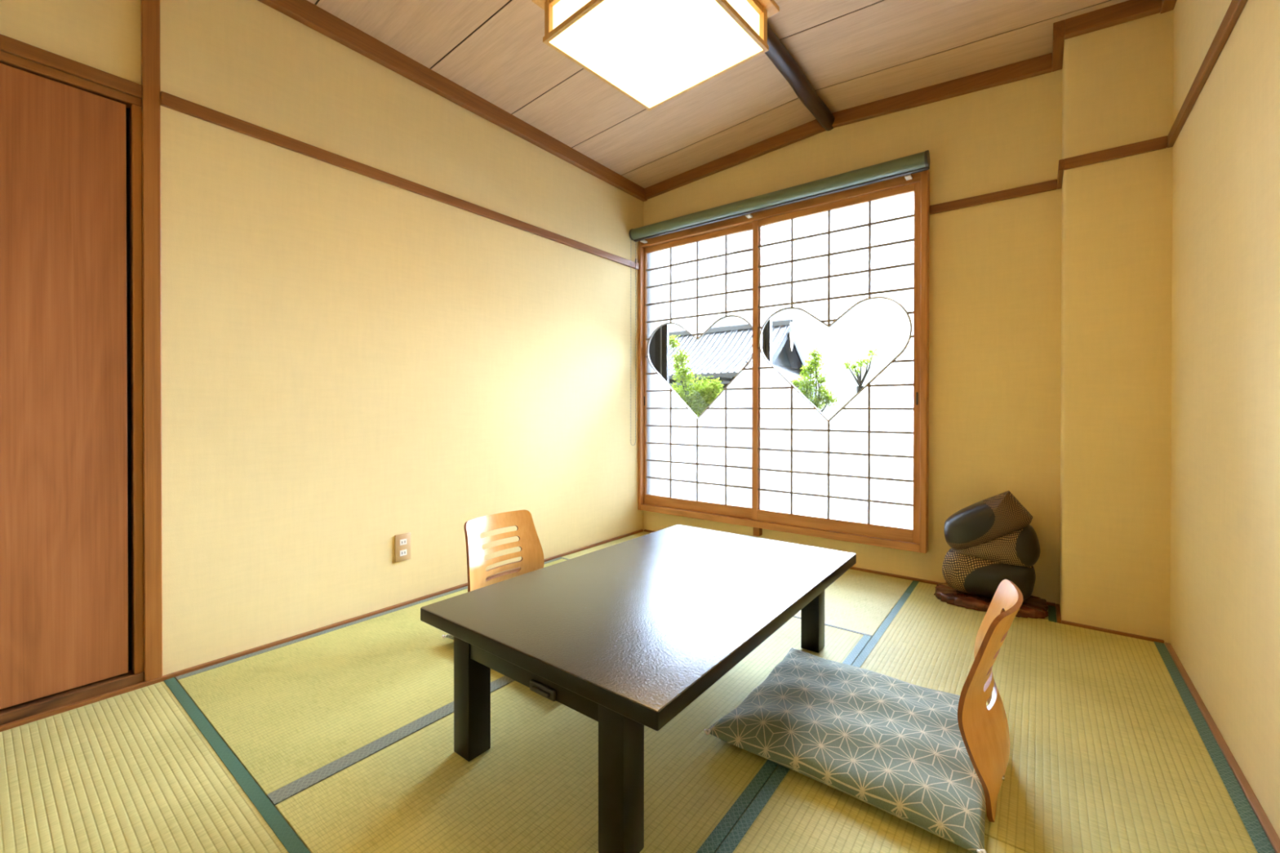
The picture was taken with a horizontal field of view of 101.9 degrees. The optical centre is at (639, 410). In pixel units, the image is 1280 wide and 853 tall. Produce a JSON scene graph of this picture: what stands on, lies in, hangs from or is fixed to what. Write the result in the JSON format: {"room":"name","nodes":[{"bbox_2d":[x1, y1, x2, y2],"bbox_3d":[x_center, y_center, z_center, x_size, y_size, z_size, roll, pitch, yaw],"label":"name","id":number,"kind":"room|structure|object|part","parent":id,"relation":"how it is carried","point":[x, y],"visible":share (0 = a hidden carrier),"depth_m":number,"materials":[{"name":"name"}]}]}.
{"room":"japanese tatami room","nodes":[
{"label":"japanese tatami room","id":0,"kind":"room"},
{"bbox_2d":[0,0,643,675],"bbox_3d":[-1.125,-0.378,2.303,0.100,2.550,3.684,0,0,38],"label":"wall","id":1,"kind":"structure","parent":0,"point":[352,362],"depth_m":2.12,"materials":[{"name":"paint"}]},
{"bbox_2d":[0,62,128,709],"bbox_3d":[-1.886,-0.064,1.279,0.036,1.774,0.890,0,0,38],"label":"door","id":2,"kind":"structure","parent":1,"relation":"in","point":[64,529],"depth_m":1.51,"materials":[{"name":"brown wood"}]},
{"bbox_2d":[0,33,142,108],"bbox_3d":[-1.877,-0.991,1.277,0.054,0.067,0.945,0,0,38],"label":"trim","id":3,"kind":"structure","parent":1,"relation":"attached to","point":[15,53],"depth_m":1.51,"materials":[{"name":"brown wood"}]},
{"bbox_2d":[0,670,144,725],"bbox_3d":[-1.883,0.854,1.290,0.062,0.045,0.945,0,0,38],"label":"trim","id":4,"kind":"structure","parent":1,"relation":"attached to","point":[10,714],"depth_m":1.52,"materials":[{"name":"brown wood"}]},
{"bbox_2d":[128,104,144,674],"bbox_3d":[-1.599,-0.064,1.649,0.047,1.789,0.022,0,0,38],"label":"trim","id":5,"kind":"structure","parent":1,"relation":"attached to","point":[135,111],"depth_m":1.64,"materials":[{"name":"brown wood"}]},
{"bbox_2d":[140,0,162,681],"bbox_3d":[-1.575,-0.330,1.670,0.058,2.400,0.042,0,0,38],"label":"trim","id":6,"kind":"structure","parent":1,"relation":"attached to","point":[150,9],"depth_m":1.65,"materials":[{"name":"brown wood"}]},
{"bbox_2d":[0,529,643,732],"bbox_3d":[-1.062,0.877,2.297,0.018,0.041,3.544,0,0,38],"label":"baseboard","id":7,"kind":"structure","parent":1,"relation":"attached to","point":[91,700],"depth_m":1.81,"materials":[{"name":"brown wood"}]},
{"bbox_2d":[160,91,639,269],"bbox_3d":[-0.775,-1.007,2.661,0.016,0.042,2.509,0,0,38],"label":"trim","id":8,"kind":"structure","parent":1,"relation":"attached to","point":[168,100],"depth_m":2.14,"materials":[{"name":"brown wood"}]},
{"bbox_2d":[394,532,410,562],"bbox_3d":[-1.055,0.610,2.310,0.010,0.120,0.072,0,0,38],"label":"wall outlet","id":9,"kind":"object","parent":1,"relation":"attached to","point":[402,541],"visible":1,"depth_m":2.31,"materials":[{"name":"brown plastic"}]},
{"bbox_2d":[400,549,406,556],"bbox_3d":[-1.053,0.634,2.309,0.004,0.025,0.032,0,0,38],"label":"socket","id":10,"kind":"object","parent":9,"relation":"attached to","point":[402,552],"depth_m":2.31,"materials":[{"name":"white plastic"}]},
{"bbox_2d":[400,538,406,545],"bbox_3d":[-1.053,0.586,2.309,0.004,0.025,0.032,0,0,38],"label":"socket","id":11,"kind":"object","parent":9,"relation":"attached to","point":[402,541],"depth_m":2.31,"materials":[{"name":"white plastic"}]},
{"bbox_2d":[257,0,647,201],"bbox_3d":[-1.046,-1.524,2.287,0.036,0.079,3.563,0,0,38],"label":"trim","id":12,"kind":"structure","parent":1,"relation":"attached to","point":[308,13],"depth_m":2.40,"materials":[{"name":"brown wood"}]},
{"bbox_2d":[306,0,1128,188],"bbox_3d":[-0.027,-1.658,1.476,2.839,0.219,3.720,0,0,38],"label":"ceiling","id":13,"kind":"structure","parent":0,"point":[852,53],"depth_m":2.38,"materials":[{"name":"beige wood"}]},
{"bbox_2d":[532,0,779,111],"bbox_3d":[0.055,-1.357,1.648,0.558,0.401,0.558,0,0,42],"label":"pendant lamp","id":14,"kind":"object","parent":13,"relation":"hanging from","point":[652,52],"visible":1,"depth_m":1.63,"materials":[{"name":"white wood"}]},
{"bbox_3d":[-0.133,-1.292,1.818,0.052,0.016,0.558,0,0,42],"label":"rail","id":15,"kind":"part","parent":14,"relation":"part of","materials":[{"name":"brown wood"}]},
{"bbox_3d":[-0.284,-1.228,1.631,0.022,0.110,0.022,0,0,42],"label":"post","id":16,"kind":"part","parent":14,"relation":"part of","materials":[{"name":"brown wood"}]},
{"bbox_3d":[-0.107,-1.274,1.470,0.458,0.016,0.016,0,0,42],"label":"rail","id":17,"kind":"part","parent":14,"relation":"part of","materials":[{"name":"brown wood"}]},
{"bbox_2d":[552,0,590,29],"bbox_3d":[-0.102,-1.225,1.476,0.458,0.114,0.004,0,0,42],"label":"diffuser","id":18,"kind":"object","parent":14,"relation":"attached to","point":[562,10],"depth_m":1.57,"materials":[{"name":"white plastic"}]},
{"bbox_3d":[-0.112,-1.164,1.465,0.482,0.016,0.014,0,0,42],"label":"rail","id":19,"kind":"part","parent":14,"relation":"part of","materials":[{"name":"brown wood"}]},
{"bbox_3d":[-0.130,-1.165,1.815,0.014,0.016,0.510,0,0,42],"label":"rail","id":20,"kind":"part","parent":14,"relation":"part of","materials":[{"name":"brown wood"}]},
{"bbox_3d":[0.221,-1.165,1.833,0.482,0.016,0.014,0,0,42],"label":"rail","id":21,"kind":"part","parent":14,"relation":"part of","materials":[{"name":"brown wood"}]},
{"bbox_3d":[0.239,-1.163,1.483,0.014,0.016,0.510,0,0,42],"label":"rail","id":22,"kind":"part","parent":14,"relation":"part of","materials":[{"name":"brown wood"}]},
{"bbox_2d":[726,0,759,35],"bbox_3d":[0.228,-1.224,1.493,0.004,0.114,0.458,0,0,42],"label":"diffuser","id":23,"kind":"object","parent":14,"relation":"attached to","point":[743,7],"depth_m":1.61,"materials":[{"name":"white plastic"}]},
{"bbox_3d":[0.234,-1.274,1.487,0.016,0.016,0.458,0,0,42],"label":"rail","id":24,"kind":"part","parent":14,"relation":"part of","materials":[{"name":"brown wood"}]},
{"bbox_3d":[0.393,-1.227,1.666,0.022,0.110,0.022,0,0,42],"label":"post","id":25,"kind":"part","parent":14,"relation":"part of","materials":[{"name":"brown wood"}]},
{"bbox_3d":[0.242,-1.289,1.479,0.052,0.016,0.558,0,0,42],"label":"rail","id":26,"kind":"part","parent":14,"relation":"part of","materials":[{"name":"brown wood"}]},
{"bbox_2d":[764,23,835,130],"bbox_3d":[-0.023,-1.602,1.499,0.082,0.078,3.563,0,0,38],"label":"beam","id":27,"kind":"structure","parent":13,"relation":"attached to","point":[777,53],"depth_m":2.48,"materials":[{"name":"brown wood"}]},
{"bbox_2d":[643,69,1062,604],"bbox_3d":[1.077,-0.419,2.921,2.839,2.630,0.020,0,0,38],"label":"wall","id":28,"kind":"structure","parent":0,"point":[995,271],"depth_m":2.49,"materials":[{"name":"paint"}]},
{"bbox_2d":[648,317,772,384],"bbox_3d":[0.762,-0.246,3.271,2.100,2.100,0.150,0,0,38],"label":"window","id":29,"kind":"structure","parent":28,"relation":"in","point":[659,348],"depth_m":3.76,"materials":[{"name":"grey metal"}]},
{"bbox_3d":[0.471,-0.248,3.553,0.677,1.980,0.003,0,0,38],"label":"pane","id":30,"kind":"part","parent":29,"relation":"part of","materials":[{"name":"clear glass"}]},
{"bbox_2d":[637,169,929,553],"bbox_3d":[0.727,-0.220,3.150,1.807,1.963,0.085,0,0,38],"label":"window","id":31,"kind":"structure","parent":28,"relation":"in","point":[923,177],"depth_m":2.80,"materials":[{"name":"brown wood"}]},
{"bbox_2d":[644,222,762,519],"bbox_3d":[0.386,-0.242,3.419,0.889,1.813,0.022,0,0,38],"label":"shoji panel","id":32,"kind":"object","parent":31,"relation":"attached to","point":[703,463],"visible":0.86,"depth_m":3.42,"materials":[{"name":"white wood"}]},
{"bbox_3d":[0.380,0.631,3.429,0.846,0.066,0.020,0,0,38],"label":"rail","id":33,"kind":"part","parent":32,"relation":"part of","materials":[{"name":"brown wood"}]},
{"bbox_3d":[0.381,-1.130,3.420,0.846,0.038,0.020,0,0,38],"label":"rail","id":34,"kind":"part","parent":32,"relation":"part of","materials":[{"name":"brown wood"}]},
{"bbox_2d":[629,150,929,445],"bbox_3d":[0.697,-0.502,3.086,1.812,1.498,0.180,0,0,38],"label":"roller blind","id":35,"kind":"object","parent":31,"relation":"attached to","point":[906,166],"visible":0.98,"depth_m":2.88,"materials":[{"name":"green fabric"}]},
{"bbox_3d":[-0.047,-0.471,3.595,0.004,1.429,0.060,0,0,38],"label":"bead chain","id":36,"kind":"part","parent":35,"relation":"part of","materials":[{"name":"white plastic"}]},
{"bbox_3d":[0.724,0.686,3.157,1.753,0.040,0.084,0,0,38],"label":"sill","id":37,"kind":"part","parent":31,"relation":"part of","materials":[{"name":"brown wood"}]},
{"bbox_2d":[751,182,920,543],"bbox_3d":[1.049,-0.239,2.882,0.910,1.813,0.022,0,0,38],"label":"shoji panel","id":38,"kind":"object","parent":31,"relation":"attached to","point":[855,471],"visible":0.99,"depth_m":2.84,"materials":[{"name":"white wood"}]},
{"bbox_3d":[1.049,0.634,2.887,0.846,0.066,0.020,0,0,38],"label":"rail","id":39,"kind":"part","parent":38,"relation":"part of","materials":[{"name":"brown wood"}]},
{"bbox_3d":[1.051,-1.127,2.878,0.846,0.038,0.020,0,0,38],"label":"rail","id":40,"kind":"part","parent":38,"relation":"part of","materials":[{"name":"brown wood"}]},
{"bbox_3d":[1.393,-0.060,2.608,0.010,0.065,0.005,0,0,38],"label":"finger pull","id":41,"kind":"part","parent":38,"relation":"part of","materials":[{"name":"brown wood"}]},
{"bbox_2d":[644,53,1052,199],"bbox_3d":[0.936,-1.573,2.989,2.252,0.157,0.036,0,0,38],"label":"trim","id":42,"kind":"structure","parent":28,"relation":"attached to","point":[1042,64],"depth_m":2.73,"materials":[{"name":"brown wood"}]},
{"bbox_2d":[644,529,1055,606],"bbox_3d":[0.940,0.875,3.007,2.292,0.040,0.020,0,0,38],"label":"baseboard","id":43,"kind":"structure","parent":28,"relation":"attached to","point":[646,531],"depth_m":2.69,"materials":[{"name":"brown wood"}]},
{"bbox_2d":[929,178,1057,214],"bbox_3d":[1.653,-1.004,2.454,0.498,0.042,0.016,0,0,38],"label":"trim","id":44,"kind":"structure","parent":28,"relation":"attached to","point":[1049,185],"depth_m":2.43,"materials":[{"name":"brown wood"}]},
{"bbox_2d":[1052,19,1064,71],"bbox_3d":[1.775,-1.545,2.204,0.036,0.070,0.258,0,0,38],"label":"trim","id":45,"kind":"structure","parent":28,"relation":"attached to","point":[1058,41],"depth_m":2.15,"materials":[{"name":"brown wood"}]},
{"bbox_2d":[1057,159,1063,189],"bbox_3d":[1.789,-1.003,2.209,0.016,0.042,0.238,0,0,38],"label":"trim","id":46,"kind":"structure","parent":28,"relation":"attached to","point":[1060,167],"depth_m":2.16,"materials":[{"name":"brown wood"}]},
{"bbox_2d":[1059,8,1173,644],"bbox_3d":[1.953,-0.374,2.105,0.375,2.550,0.237,0,0,38],"label":"wall pillar","id":47,"kind":"structure","parent":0,"point":[1117,79],"depth_m":2.02,"materials":[{"name":"paint"}]},
{"bbox_2d":[1055,604,1164,643],"bbox_3d":[1.901,0.879,2.120,0.313,0.044,0.216,0,0,38],"label":"baseboard","id":48,"kind":"structure","parent":47,"relation":"attached to","point":[1057,606],"depth_m":2.05,"materials":[{"name":"brown wood"}]},
{"bbox_2d":[1064,0,1161,39],"bbox_3d":[1.833,-1.537,2.020,0.279,0.085,0.036,0,0,38],"label":"trim","id":49,"kind":"structure","parent":47,"relation":"attached to","point":[1130,10],"depth_m":2.01,"materials":[{"name":"brown wood"}]},
{"bbox_2d":[1063,135,1167,169],"bbox_3d":[1.846,-1.002,2.025,0.299,0.042,0.016,0,0,38],"label":"trim","id":50,"kind":"structure","parent":47,"relation":"attached to","point":[1160,143],"depth_m":2.01,"materials":[{"name":"brown wood"}]},
{"bbox_2d":[1169,0,1279,839],"bbox_3d":[1.047,-0.367,0.634,0.100,2.550,3.684,0,0,38],"label":"wall","id":51,"kind":"structure","parent":0,"point":[1224,585],"depth_m":1.34,"materials":[{"name":"paint"}]},
{"bbox_2d":[1160,0,1177,13],"bbox_3d":[0.950,-1.519,0.614,0.036,0.074,3.342,0,0,38],"label":"trim","id":52,"kind":"structure","parent":51,"relation":"attached to","point":[1166,5],"depth_m":1.91,"materials":[{"name":"brown wood"}]},
{"bbox_2d":[1167,0,1247,147],"bbox_3d":[0.958,-0.995,0.610,0.016,0.042,3.342,0,0,38],"label":"trim","id":53,"kind":"structure","parent":51,"relation":"attached to","point":[1236,7],"depth_m":1.48,"materials":[{"name":"brown wood"}]},
{"bbox_2d":[1164,642,1279,852],"bbox_3d":[0.952,0.890,0.614,0.016,0.036,3.328,0,0,38],"label":"baseboard","id":54,"kind":"structure","parent":51,"relation":"attached to","point":[1264,822],"depth_m":1.29,"materials":[{"name":"brown wood"}]},
{"bbox_3d":[-0.041,0.932,1.475,2.839,0.060,3.684,0,0,38],"label":"floor","id":55,"kind":"structure","parent":0,"visible":0},
{"bbox_2d":[0,677,310,852],"bbox_3d":[-1.141,0.889,0.763,1.722,0.031,1.012,0,0,38],"label":"mat","id":56,"kind":"object","parent":55,"relation":"on","point":[143,770],"visible":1,"depth_m":1.21,"materials":[{"name":"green wicker"}]},
{"bbox_2d":[175,557,566,806],"bbox_3d":[-0.642,0.883,2.096,0.890,0.031,1.706,0,0,38],"label":"mat","id":57,"kind":"object","parent":55,"relation":"on","point":[298,713],"visible":0.5,"depth_m":1.59,"materials":[{"name":"green wicker"}]},
{"bbox_2d":[463,510,544,591],"bbox_3d":[-0.425,0.647,1.996,0.457,0.441,0.372,0,0,38],"label":"chair","id":58,"kind":"object","parent":57,"relation":"on","point":[531,553],"visible":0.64,"depth_m":2.11,"materials":[{"name":"brown wood"}]},
{"bbox_2d":[441,634,453,639],"bbox_3d":[-0.310,0.822,1.976,0.621,0.067,0.600,0,0,38],"label":"floor cushion","id":59,"kind":"object","parent":58,"relation":"on","point":[449,636],"visible":0.02,"depth_m":1.92,"materials":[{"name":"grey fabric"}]},
{"bbox_2d":[275,617,871,852],"bbox_3d":[0.042,0.886,1.571,0.830,0.031,1.706,0,0,38],"label":"mat","id":60,"kind":"object","parent":55,"relation":"on","point":[535,789],"visible":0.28,"depth_m":1.21,"materials":[{"name":"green wicker"}]},
{"bbox_2d":[420,524,856,852],"bbox_3d":[0.101,0.693,1.618,0.769,0.354,1.230,0,0,38],"label":"table","id":61,"kind":"object","parent":60,"relation":"on","point":[625,636],"visible":1,"depth_m":1.29,"materials":[{"name":"paint"}]},
{"bbox_3d":[-0.430,0.712,1.330,0.066,0.318,0.066,0,0,38],"label":"leg","id":62,"kind":"part","parent":61,"relation":"part of","materials":[{"name":"paint"}]},
{"bbox_3d":[-0.037,0.714,1.028,0.066,0.318,0.066,0,0,38],"label":"leg","id":63,"kind":"part","parent":61,"relation":"part of","materials":[{"name":"paint"}]},
{"bbox_3d":[0.634,0.710,1.901,0.066,0.318,0.066,0,0,38],"label":"leg","id":64,"kind":"part","parent":61,"relation":"part of","materials":[{"name":"paint"}]},
{"bbox_2d":[560,531,912,636],"bbox_3d":[0.459,0.880,2.846,1.722,0.031,0.820,0,0,38],"label":"mat","id":65,"kind":"object","parent":55,"relation":"on","point":[858,602],"visible":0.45,"depth_m":2.41,"materials":[{"name":"green wicker"}]},
{"bbox_2d":[715,764,1026,852],"bbox_3d":[0.156,0.893,0.314,0.878,0.031,1.879,0,0,38],"label":"mat","id":66,"kind":"object","parent":55,"relation":"on","point":[793,811],"visible":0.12,"depth_m":1.09,"materials":[{"name":"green wicker"}]},
{"bbox_2d":[904,580,1056,622],"bbox_3d":[1.552,0.883,2.388,0.565,0.031,0.214,0,0,38],"label":"mat","id":67,"kind":"object","parent":55,"relation":"on","point":[916,588],"visible":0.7,"depth_m":2.48,"materials":[{"name":"green wicker"}]},
{"bbox_2d":[933,582,1048,618],"bbox_3d":[1.566,0.851,2.335,0.428,0.034,0.273,0,0,38],"label":"stand","id":68,"kind":"object","parent":67,"relation":"on","point":[1036,607],"visible":0.7,"depth_m":2.28,"materials":[{"name":"brown wood"}]},
{"bbox_2d":[942,490,1039,600],"bbox_3d":[1.573,0.595,2.340,0.374,0.480,0.249,0,0,38],"label":"stone sculpture","id":69,"kind":"object","parent":68,"relation":"on","point":[992,540],"visible":0.98,"depth_m":2.25,"materials":[{"name":"stone"}]},
{"bbox_2d":[852,592,1275,852],"bbox_3d":[1.169,0.887,1.633,0.878,0.031,1.445,0,0,38],"label":"mat","id":70,"kind":"object","parent":55,"relation":"on","point":[1112,750],"visible":0.75,"depth_m":1.39,"materials":[{"name":"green wicker"}]},
{"bbox_2d":[957,579,1022,822],"bbox_3d":[0.699,0.651,1.333,0.457,0.441,0.372,0,0,38],"label":"chair","id":71,"kind":"object","parent":70,"relation":"on","point":[984,731],"visible":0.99,"depth_m":1.13,"materials":[{"name":"brown wood"}]},
{"bbox_2d":[703,648,987,852],"bbox_3d":[0.595,0.825,1.406,0.621,0.067,0.600,0,0,38],"label":"floor cushion","id":72,"kind":"object","parent":71,"relation":"on","point":[896,747],"visible":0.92,"depth_m":1.28,"materials":[{"name":"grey fabric"}]},
{"label":"outside","id":73,"kind":"structure","parent":0,"visible":0},
{"bbox_3d":[13.422,4.039,29.808,65.000,0.200,56.400,0,0,38],"label":"ground","id":74,"kind":"structure","parent":73,"visible":0},
{"bbox_2d":[669,334,723,417],"bbox_3d":[0.838,1.407,8.200,1.096,5.270,0.656,0,0,38],"label":"leafy tree","id":75,"kind":"object","parent":74,"relation":"on","point":[706,396],"visible":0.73,"depth_m":8.15,"materials":[{"name":"green plant"}]},
{"bbox_2d":[669,318,828,408],"bbox_3d":[-0.110,0.519,20.239,13.170,6.912,4.962,0,0,38],"label":"neighboring building","id":76,"kind":"structure","parent":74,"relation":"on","point":[722,352],"depth_m":16.88,"materials":[{"name":"grey tile"}]},
{"bbox_2d":[790,348,837,412],"bbox_3d":[2.495,1.568,7.536,0.714,4.957,0.383,0,0,38],"label":"leafy tree","id":77,"kind":"object","parent":74,"relation":"on","point":[813,363],"visible":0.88,"depth_m":7.49,"materials":[{"name":"green plant"}]},
{"bbox_2d":[841,348,877,393],"bbox_3d":[3.626,1.520,8.602,0.592,5.043,0.291,0,0,38],"label":"leafy tree","id":78,"kind":"object","parent":74,"relation":"on","point":[860,382],"visible":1,"depth_m":8.56,"materials":[{"name":"green plant"}]}
]}

